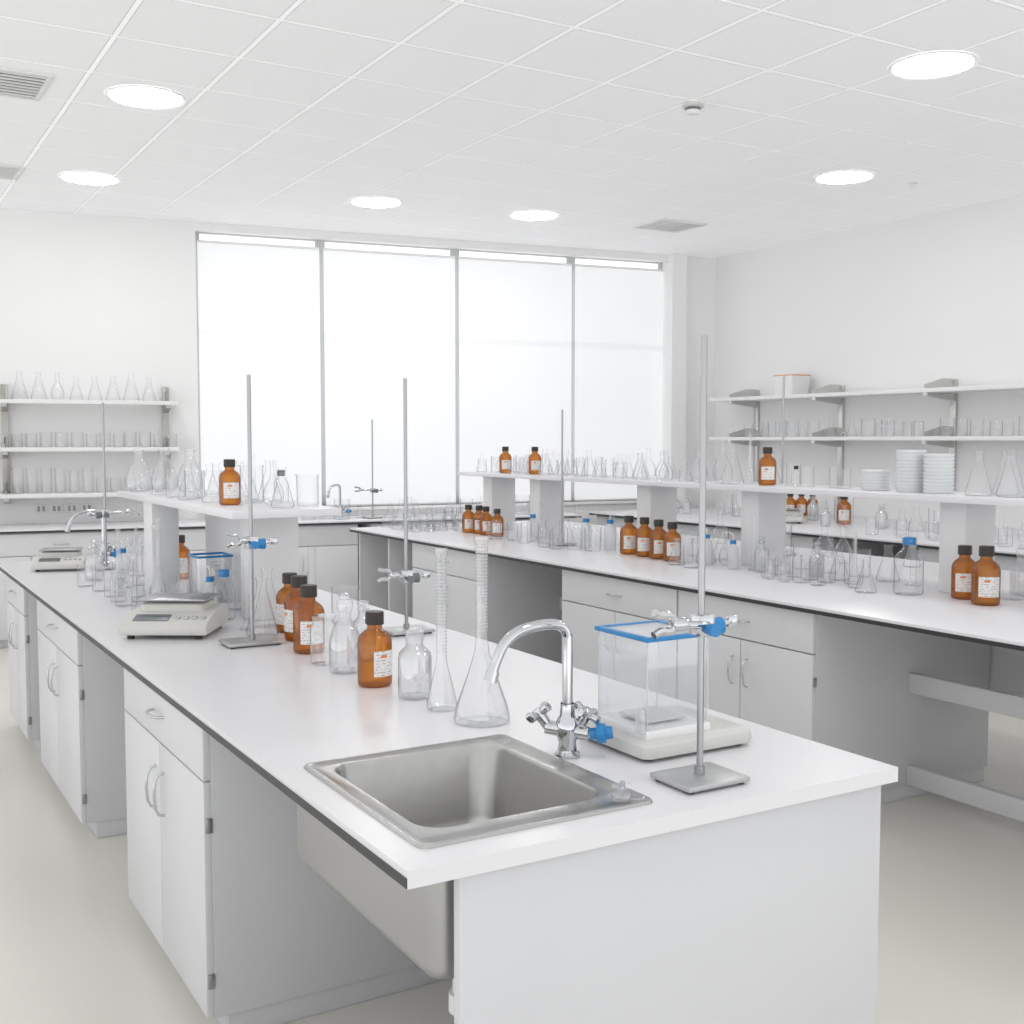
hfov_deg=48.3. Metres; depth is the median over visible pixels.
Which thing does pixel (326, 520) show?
countertop
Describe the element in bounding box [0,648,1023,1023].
floor
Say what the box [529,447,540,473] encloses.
bottle
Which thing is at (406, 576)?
stand
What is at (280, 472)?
bottle
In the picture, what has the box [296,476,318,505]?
beaker
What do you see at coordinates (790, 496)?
bottle
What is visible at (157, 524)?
flask
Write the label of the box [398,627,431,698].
bottle
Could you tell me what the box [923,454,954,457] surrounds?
petri dish
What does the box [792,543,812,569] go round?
beaker
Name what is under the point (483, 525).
bottle
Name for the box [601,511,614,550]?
wash bottle
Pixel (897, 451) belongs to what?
petri dish
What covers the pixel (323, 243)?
window
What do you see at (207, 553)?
tank
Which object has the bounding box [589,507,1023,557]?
countertop
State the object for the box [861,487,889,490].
petri dish
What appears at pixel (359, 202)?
diffuser
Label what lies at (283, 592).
bottle
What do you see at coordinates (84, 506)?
wall socket
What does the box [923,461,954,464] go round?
petri dish
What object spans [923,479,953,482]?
petri dish
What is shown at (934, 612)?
countertop
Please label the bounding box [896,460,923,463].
petri dish
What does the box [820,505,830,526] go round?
bottle
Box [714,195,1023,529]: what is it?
wall
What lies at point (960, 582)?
bottle
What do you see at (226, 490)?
bottle
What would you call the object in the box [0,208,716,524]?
wall
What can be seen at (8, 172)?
ceiling vent
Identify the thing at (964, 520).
shelf
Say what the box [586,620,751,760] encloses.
analytical balance
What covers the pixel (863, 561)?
beaker
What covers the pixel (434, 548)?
flask
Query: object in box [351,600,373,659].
bottle
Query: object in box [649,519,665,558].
bottle
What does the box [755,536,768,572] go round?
bottle
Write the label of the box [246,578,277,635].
flask
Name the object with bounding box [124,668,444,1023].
base cabinet
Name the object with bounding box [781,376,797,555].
stand
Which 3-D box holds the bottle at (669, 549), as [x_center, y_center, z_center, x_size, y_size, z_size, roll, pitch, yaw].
[0.928,0.171,6.618,0.105,0.225,0.105,0,4,-3]
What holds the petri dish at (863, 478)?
on the petri dish at (862, 481)
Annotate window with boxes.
[195,232,322,505]
[320,240,455,505]
[455,249,570,503]
[571,257,661,500]
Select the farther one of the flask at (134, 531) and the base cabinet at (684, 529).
the base cabinet at (684, 529)
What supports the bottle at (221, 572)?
on the countertop at (279, 712)
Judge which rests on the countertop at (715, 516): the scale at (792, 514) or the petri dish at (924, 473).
the scale at (792, 514)
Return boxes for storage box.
[773,373,810,394]
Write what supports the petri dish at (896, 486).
on the petri dish at (897, 489)
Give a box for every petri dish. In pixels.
[861,473,889,476]
[861,476,889,479]
[861,480,889,483]
[861,483,889,486]
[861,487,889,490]
[862,470,890,473]
[895,481,922,484]
[895,485,922,488]
[896,450,926,453]
[896,453,923,456]
[896,457,923,460]
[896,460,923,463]
[896,464,923,467]
[896,467,923,470]
[896,471,923,474]
[896,474,923,477]
[896,478,923,481]
[896,488,922,491]
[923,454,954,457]
[923,457,954,460]
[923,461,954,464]
[923,464,954,467]
[923,468,954,471]
[923,472,954,475]
[923,475,954,478]
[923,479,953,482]
[923,482,953,486]
[923,486,953,489]
[923,489,953,493]
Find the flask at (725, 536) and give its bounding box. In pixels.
[712,536,731,560]
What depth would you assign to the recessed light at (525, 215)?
9.65 m
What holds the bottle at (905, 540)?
on the countertop at (934, 612)
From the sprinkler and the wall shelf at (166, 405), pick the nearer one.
the sprinkler
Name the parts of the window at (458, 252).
pane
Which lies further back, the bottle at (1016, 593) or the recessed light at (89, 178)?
the recessed light at (89, 178)
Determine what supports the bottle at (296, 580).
on the countertop at (279, 712)
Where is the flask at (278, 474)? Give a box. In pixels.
[272,474,294,507]
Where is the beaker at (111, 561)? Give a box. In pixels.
[111,561,133,588]
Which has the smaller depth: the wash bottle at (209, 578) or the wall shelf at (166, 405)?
the wash bottle at (209, 578)
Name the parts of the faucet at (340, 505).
spout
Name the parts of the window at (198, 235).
pane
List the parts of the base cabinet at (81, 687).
door, handle, handle, handle, drawer, door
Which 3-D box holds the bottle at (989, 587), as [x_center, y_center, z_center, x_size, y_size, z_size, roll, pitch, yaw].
[2.018,0.269,4.860,0.116,0.250,0.117,0,4,5]
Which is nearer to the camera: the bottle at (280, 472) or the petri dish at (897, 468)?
the bottle at (280, 472)
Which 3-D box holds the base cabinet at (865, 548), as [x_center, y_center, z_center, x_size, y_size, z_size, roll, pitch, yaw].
[2.684,0.590,9.498,1.554,0.906,0.956,-2,4,-31]
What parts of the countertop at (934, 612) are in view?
modesty panel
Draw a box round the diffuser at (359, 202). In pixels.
[351,198,399,207]
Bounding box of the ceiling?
[0,0,1023,257]
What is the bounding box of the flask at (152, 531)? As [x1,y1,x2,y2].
[149,531,161,594]
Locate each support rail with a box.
[907,764,1023,821]
[909,672,1023,719]
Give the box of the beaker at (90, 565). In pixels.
[90,565,112,591]
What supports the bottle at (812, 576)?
on the countertop at (934, 612)
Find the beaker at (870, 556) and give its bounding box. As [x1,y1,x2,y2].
[850,556,870,577]
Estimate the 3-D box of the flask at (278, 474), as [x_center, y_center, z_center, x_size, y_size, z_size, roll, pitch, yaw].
[-0.848,-0.091,4.219,0.086,0.150,0.086,-2,4,-33]
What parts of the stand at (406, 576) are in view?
rod, knob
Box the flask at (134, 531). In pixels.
[129,531,145,597]
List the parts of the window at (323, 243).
pane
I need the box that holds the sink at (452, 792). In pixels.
[297,734,652,1015]
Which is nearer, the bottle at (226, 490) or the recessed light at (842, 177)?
the bottle at (226, 490)
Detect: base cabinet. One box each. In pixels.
[0,530,143,647]
[6,575,40,751]
[37,600,126,837]
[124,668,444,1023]
[179,524,358,600]
[357,521,461,600]
[412,543,561,663]
[562,569,678,698]
[597,516,636,527]
[677,524,728,539]
[678,590,989,803]
[729,529,917,560]
[918,548,1023,571]
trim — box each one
[198,500,636,513]
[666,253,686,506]
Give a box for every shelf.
[0,384,178,504]
[117,489,341,620]
[458,471,1023,594]
[709,378,1023,514]
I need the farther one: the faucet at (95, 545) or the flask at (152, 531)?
the faucet at (95, 545)
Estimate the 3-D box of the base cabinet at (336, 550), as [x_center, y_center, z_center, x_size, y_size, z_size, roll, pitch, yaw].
[-2.208,0.559,9.979,1.626,0.906,0.665,-1,4,-22]
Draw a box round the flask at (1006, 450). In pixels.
[996,450,1023,497]
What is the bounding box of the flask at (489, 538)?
[454,538,509,724]
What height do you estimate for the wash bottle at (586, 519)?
0.243 m
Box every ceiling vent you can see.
[0,67,53,100]
[0,164,24,180]
[632,218,707,232]
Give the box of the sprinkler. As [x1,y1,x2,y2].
[907,182,916,187]
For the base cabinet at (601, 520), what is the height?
0.906 m
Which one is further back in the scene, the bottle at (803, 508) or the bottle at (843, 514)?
the bottle at (803, 508)
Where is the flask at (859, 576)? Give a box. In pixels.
[855,576,876,593]
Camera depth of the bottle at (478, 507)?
8.53 m
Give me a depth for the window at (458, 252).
11.08 m
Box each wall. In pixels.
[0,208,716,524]
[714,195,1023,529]
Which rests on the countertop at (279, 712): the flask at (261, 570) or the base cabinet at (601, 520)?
the flask at (261, 570)
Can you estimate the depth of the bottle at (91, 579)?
5.71 m
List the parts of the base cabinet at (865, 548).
drawer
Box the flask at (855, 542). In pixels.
[848,526,861,588]
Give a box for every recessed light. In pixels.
[57,171,120,185]
[104,85,186,109]
[348,196,402,208]
[508,210,559,220]
[813,170,875,184]
[888,50,978,79]
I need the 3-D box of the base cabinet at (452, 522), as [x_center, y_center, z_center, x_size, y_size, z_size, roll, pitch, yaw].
[-0.873,0.525,10.519,1.026,0.906,0.664,-1,4,-22]
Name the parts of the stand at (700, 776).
rod, knob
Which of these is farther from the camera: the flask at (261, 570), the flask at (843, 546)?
the flask at (843, 546)
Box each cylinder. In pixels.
[132,543,143,601]
[748,528,758,570]
[781,530,792,573]
[906,529,919,585]
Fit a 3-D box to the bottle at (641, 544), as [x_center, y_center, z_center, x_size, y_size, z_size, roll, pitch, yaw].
[0.797,0.149,6.877,0.109,0.235,0.110,0,4,7]
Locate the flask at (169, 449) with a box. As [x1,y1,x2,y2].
[151,449,177,491]
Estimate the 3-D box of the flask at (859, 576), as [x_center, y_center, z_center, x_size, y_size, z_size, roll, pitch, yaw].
[1.627,0.295,5.247,0.096,0.150,0.096,2,4,25]
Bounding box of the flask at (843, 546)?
[829,546,848,580]
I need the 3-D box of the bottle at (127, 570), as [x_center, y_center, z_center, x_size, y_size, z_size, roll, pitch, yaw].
[-2.049,0.225,6.112,0.084,0.180,0.084,3,5,38]
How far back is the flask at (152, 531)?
4.94 m
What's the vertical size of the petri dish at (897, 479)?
0.016 m
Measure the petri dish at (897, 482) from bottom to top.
0.016 m
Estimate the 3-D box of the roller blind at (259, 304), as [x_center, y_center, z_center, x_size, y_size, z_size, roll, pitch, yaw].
[-2.261,-1.217,10.291,1.080,2.371,0.028,-1,4,-22]
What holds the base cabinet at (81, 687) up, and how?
on the floor
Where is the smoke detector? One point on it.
(692, 108)
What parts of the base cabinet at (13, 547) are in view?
door, drawer, door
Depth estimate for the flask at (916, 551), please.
6.29 m
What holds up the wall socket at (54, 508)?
attached to the wall at (87, 301)
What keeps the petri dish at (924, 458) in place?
on the petri dish at (924, 462)
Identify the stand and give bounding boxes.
[87,403,140,570]
[218,375,283,648]
[354,420,383,518]
[377,378,434,636]
[547,410,576,545]
[650,335,749,793]
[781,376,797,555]
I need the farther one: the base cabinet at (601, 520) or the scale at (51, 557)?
the base cabinet at (601, 520)
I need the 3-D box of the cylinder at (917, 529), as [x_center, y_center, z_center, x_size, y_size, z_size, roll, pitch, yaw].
[1.932,0.214,5.493,0.075,0.280,0.075,0,4,-1]
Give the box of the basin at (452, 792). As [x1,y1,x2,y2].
[303,734,652,848]
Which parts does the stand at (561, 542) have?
rod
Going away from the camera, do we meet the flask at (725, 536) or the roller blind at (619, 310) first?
the flask at (725, 536)
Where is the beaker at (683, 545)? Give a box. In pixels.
[683,545,697,568]
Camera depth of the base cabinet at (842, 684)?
5.16 m
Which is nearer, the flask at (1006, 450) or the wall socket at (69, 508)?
the flask at (1006, 450)
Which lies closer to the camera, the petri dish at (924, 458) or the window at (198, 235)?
the petri dish at (924, 458)
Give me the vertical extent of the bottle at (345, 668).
0.240 m
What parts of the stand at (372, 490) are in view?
rod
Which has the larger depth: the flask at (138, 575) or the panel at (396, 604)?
the panel at (396, 604)
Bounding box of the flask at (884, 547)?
[876,547,899,581]
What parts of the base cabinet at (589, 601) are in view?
door, handle, drawer, door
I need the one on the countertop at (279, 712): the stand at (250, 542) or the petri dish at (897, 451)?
the stand at (250, 542)
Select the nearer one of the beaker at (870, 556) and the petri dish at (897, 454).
the petri dish at (897, 454)
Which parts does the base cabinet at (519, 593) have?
door, drawer, door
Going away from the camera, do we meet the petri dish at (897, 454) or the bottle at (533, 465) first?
the petri dish at (897, 454)
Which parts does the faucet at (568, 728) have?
spout, valve handle, valve handle, valve knob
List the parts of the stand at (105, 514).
knob, rod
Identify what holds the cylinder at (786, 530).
on the countertop at (934, 612)
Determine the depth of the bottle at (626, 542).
6.99 m
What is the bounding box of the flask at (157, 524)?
[152,524,164,588]
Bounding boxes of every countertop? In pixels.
[0,511,580,533]
[0,554,897,889]
[350,520,1023,695]
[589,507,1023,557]
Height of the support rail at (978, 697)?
0.090 m
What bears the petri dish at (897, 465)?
on the petri dish at (897, 468)
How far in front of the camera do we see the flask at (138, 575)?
5.89 m
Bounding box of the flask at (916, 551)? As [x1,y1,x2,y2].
[903,551,920,567]
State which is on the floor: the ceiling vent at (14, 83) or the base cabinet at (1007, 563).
the base cabinet at (1007, 563)
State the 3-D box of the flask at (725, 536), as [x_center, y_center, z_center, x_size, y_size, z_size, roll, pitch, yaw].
[1.228,0.189,6.681,0.115,0.180,0.115,-2,4,-25]
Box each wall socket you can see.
[35,504,47,512]
[50,504,62,512]
[65,504,77,512]
[80,503,92,510]
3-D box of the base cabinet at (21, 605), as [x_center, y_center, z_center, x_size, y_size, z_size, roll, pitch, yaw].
[-2.275,0.779,6.496,1.074,0.906,0.696,-2,4,-31]
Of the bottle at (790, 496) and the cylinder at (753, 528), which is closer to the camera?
the cylinder at (753, 528)
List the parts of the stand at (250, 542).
rod, knob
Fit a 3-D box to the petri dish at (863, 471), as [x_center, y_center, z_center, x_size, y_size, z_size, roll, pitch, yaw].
[1.818,-0.202,5.701,0.140,0.016,0.140,-2,4,-31]
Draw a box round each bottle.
[84,540,104,580]
[113,539,129,582]
[124,537,137,571]
[179,535,190,578]
[200,565,217,591]
[204,561,225,592]
[213,569,234,618]
[219,459,240,504]
[274,470,288,502]
[276,572,300,632]
[284,575,312,640]
[293,584,324,653]
[329,593,359,672]
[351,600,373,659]
[357,610,391,687]
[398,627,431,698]
[462,505,473,532]
[473,505,485,533]
[479,506,491,534]
[491,509,503,536]
[499,446,511,472]
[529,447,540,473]
[530,514,538,540]
[577,510,591,547]
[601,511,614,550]
[620,515,636,553]
[635,517,651,556]
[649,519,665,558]
[663,522,680,561]
[698,526,712,565]
[725,532,738,568]
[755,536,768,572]
[758,447,775,484]
[787,494,795,507]
[796,494,806,515]
[807,495,817,515]
[809,542,824,577]
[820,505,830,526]
[837,497,850,524]
[893,537,923,595]
[951,545,974,599]
[971,545,1000,605]
[1010,544,1023,595]
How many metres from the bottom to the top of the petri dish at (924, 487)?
0.016 m
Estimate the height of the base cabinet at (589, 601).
0.906 m
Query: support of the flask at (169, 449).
on the shelf at (274, 560)
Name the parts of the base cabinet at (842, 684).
door, handle, handle, drawer, door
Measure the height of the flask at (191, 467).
0.150 m
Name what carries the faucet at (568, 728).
on the countertop at (279, 712)
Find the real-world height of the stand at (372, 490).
0.880 m
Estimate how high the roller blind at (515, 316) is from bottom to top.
2.371 m
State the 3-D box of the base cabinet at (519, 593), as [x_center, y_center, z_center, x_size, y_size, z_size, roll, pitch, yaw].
[0.028,0.677,8.108,1.204,0.906,1.026,-2,4,-31]
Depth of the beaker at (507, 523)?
7.93 m
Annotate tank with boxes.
[188,552,232,602]
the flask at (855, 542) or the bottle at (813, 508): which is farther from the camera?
the bottle at (813, 508)
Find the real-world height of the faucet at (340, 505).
0.310 m
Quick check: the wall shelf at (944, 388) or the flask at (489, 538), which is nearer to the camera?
the flask at (489, 538)
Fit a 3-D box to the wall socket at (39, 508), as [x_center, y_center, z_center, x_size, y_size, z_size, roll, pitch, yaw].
[-3.963,-0.027,9.612,0.100,0.075,0.013,-1,4,-22]
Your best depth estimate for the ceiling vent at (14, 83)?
6.07 m
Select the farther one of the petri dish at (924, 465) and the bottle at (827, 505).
the bottle at (827, 505)
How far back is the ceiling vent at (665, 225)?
10.08 m
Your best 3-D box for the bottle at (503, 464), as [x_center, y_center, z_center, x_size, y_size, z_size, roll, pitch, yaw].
[-0.050,-0.397,8.668,0.093,0.200,0.094,-1,4,-12]
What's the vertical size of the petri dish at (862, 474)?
0.016 m
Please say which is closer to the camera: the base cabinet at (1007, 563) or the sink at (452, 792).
the sink at (452, 792)
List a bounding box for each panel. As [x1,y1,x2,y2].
[359,533,387,609]
[388,539,412,617]
[454,785,880,1023]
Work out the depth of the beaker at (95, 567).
5.48 m
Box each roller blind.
[197,240,321,504]
[323,248,455,506]
[458,256,571,503]
[574,264,663,500]
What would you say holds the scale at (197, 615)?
on the countertop at (279, 712)
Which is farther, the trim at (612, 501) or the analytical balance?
the trim at (612, 501)
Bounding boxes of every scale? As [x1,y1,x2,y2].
[31,547,89,571]
[119,593,228,638]
[786,508,803,523]
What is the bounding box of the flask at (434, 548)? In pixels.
[426,548,456,710]
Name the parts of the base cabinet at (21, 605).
handle, door, handle, drawer, door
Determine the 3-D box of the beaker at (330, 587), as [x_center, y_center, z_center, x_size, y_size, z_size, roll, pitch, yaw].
[-0.637,0.355,4.362,0.113,0.140,0.113,-1,4,-9]
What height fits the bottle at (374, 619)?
0.212 m
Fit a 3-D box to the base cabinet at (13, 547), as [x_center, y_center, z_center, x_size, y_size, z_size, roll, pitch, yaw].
[-3.695,0.597,9.376,1.356,0.906,0.665,-1,4,-22]
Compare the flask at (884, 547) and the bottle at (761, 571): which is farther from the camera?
the bottle at (761, 571)
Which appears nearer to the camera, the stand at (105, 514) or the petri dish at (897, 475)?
the petri dish at (897, 475)
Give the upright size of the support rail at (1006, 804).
0.090 m
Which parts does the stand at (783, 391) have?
rod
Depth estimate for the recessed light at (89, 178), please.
8.29 m
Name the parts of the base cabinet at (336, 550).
door, drawer, door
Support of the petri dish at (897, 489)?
on the shelf at (964, 520)
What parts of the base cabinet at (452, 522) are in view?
drawer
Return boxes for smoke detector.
[682,101,703,115]
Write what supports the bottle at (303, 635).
on the countertop at (279, 712)
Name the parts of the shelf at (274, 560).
panel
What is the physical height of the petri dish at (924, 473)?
0.016 m
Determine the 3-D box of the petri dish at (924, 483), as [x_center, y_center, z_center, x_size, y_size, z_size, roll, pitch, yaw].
[2.005,-0.131,5.369,0.140,0.016,0.140,-2,4,-31]
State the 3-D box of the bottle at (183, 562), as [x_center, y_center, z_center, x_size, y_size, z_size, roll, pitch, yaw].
[-1.679,0.227,5.772,0.102,0.220,0.103,-1,4,-16]
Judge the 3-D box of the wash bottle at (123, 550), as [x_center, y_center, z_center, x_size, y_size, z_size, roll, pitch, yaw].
[-1.919,0.238,5.608,0.077,0.218,0.067,-2,4,-26]
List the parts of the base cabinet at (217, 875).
door, handle, handle, handle, drawer, door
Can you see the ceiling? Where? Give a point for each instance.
(468, 114)
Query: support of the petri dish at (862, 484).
on the petri dish at (863, 488)
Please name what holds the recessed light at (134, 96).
in the ceiling
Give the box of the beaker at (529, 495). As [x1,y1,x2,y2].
[515,495,529,514]
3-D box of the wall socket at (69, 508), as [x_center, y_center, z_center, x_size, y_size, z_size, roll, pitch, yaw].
[-3.740,-0.033,9.702,0.100,0.075,0.013,-1,4,-22]
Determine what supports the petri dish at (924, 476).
on the petri dish at (924, 480)
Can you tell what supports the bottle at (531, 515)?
on the countertop at (934, 612)
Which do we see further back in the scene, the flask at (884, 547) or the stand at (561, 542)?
the stand at (561, 542)
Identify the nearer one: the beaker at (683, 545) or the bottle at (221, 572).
the bottle at (221, 572)
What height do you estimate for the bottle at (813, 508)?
0.210 m
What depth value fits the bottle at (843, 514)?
9.45 m
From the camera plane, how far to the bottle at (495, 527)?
8.27 m
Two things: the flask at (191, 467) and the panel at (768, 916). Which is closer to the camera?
the panel at (768, 916)
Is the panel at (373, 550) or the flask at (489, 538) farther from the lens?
the panel at (373, 550)
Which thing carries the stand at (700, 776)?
on the countertop at (279, 712)
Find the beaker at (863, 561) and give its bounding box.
[844,561,863,584]
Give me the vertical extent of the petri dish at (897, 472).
0.016 m
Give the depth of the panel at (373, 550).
9.18 m
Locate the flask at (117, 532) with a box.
[113,532,125,593]
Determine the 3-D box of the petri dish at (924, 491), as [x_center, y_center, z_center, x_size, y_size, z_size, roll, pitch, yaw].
[2.004,-0.097,5.370,0.140,0.016,0.140,-2,4,-31]
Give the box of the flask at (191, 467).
[178,467,198,499]
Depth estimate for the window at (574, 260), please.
11.54 m
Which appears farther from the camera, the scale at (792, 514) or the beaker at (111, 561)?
the scale at (792, 514)
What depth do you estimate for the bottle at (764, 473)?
6.29 m
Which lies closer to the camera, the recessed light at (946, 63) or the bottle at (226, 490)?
the bottle at (226, 490)
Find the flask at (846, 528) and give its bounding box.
[833,528,852,563]
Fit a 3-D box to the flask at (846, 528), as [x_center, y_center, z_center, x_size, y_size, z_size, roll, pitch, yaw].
[1.881,0.186,6.487,0.109,0.211,0.109,-1,4,-19]
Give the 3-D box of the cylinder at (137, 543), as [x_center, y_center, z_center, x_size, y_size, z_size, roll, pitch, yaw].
[-1.618,0.247,4.963,0.075,0.280,0.075,-1,4,-12]
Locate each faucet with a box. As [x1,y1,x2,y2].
[65,509,120,563]
[326,483,350,517]
[484,619,612,758]
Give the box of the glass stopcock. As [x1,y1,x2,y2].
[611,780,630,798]
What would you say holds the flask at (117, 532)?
on the countertop at (279, 712)
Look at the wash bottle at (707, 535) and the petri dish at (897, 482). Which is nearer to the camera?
the petri dish at (897, 482)
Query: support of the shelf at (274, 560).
on the countertop at (279, 712)
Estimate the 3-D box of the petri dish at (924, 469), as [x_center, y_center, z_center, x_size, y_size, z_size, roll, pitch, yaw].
[2.006,-0.198,5.364,0.140,0.016,0.140,-2,4,-31]
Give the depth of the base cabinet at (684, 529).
9.83 m
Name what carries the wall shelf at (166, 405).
attached to the wall at (87, 301)
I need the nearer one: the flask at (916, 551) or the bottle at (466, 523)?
the flask at (916, 551)
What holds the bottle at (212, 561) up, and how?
on the countertop at (279, 712)
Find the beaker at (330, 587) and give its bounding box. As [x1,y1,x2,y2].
[330,587,359,623]
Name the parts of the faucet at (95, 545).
spout, valve handle, valve handle, valve knob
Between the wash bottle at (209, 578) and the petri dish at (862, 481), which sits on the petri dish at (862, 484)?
the petri dish at (862, 481)
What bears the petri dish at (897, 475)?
on the petri dish at (897, 479)
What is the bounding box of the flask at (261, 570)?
[254,570,275,626]
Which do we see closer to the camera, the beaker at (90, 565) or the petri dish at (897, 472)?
the beaker at (90, 565)
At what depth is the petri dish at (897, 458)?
5.44 m
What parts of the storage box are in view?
lid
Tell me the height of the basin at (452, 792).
0.209 m
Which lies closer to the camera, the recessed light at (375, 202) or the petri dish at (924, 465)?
the petri dish at (924, 465)
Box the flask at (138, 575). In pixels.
[126,549,144,576]
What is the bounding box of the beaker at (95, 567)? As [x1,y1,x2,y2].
[77,567,95,586]
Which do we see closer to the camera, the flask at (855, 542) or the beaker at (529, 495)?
the flask at (855, 542)
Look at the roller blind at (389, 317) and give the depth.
10.73 m
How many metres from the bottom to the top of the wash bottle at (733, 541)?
0.203 m
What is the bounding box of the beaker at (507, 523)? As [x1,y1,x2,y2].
[507,523,521,540]
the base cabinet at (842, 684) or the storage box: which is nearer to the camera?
the base cabinet at (842, 684)

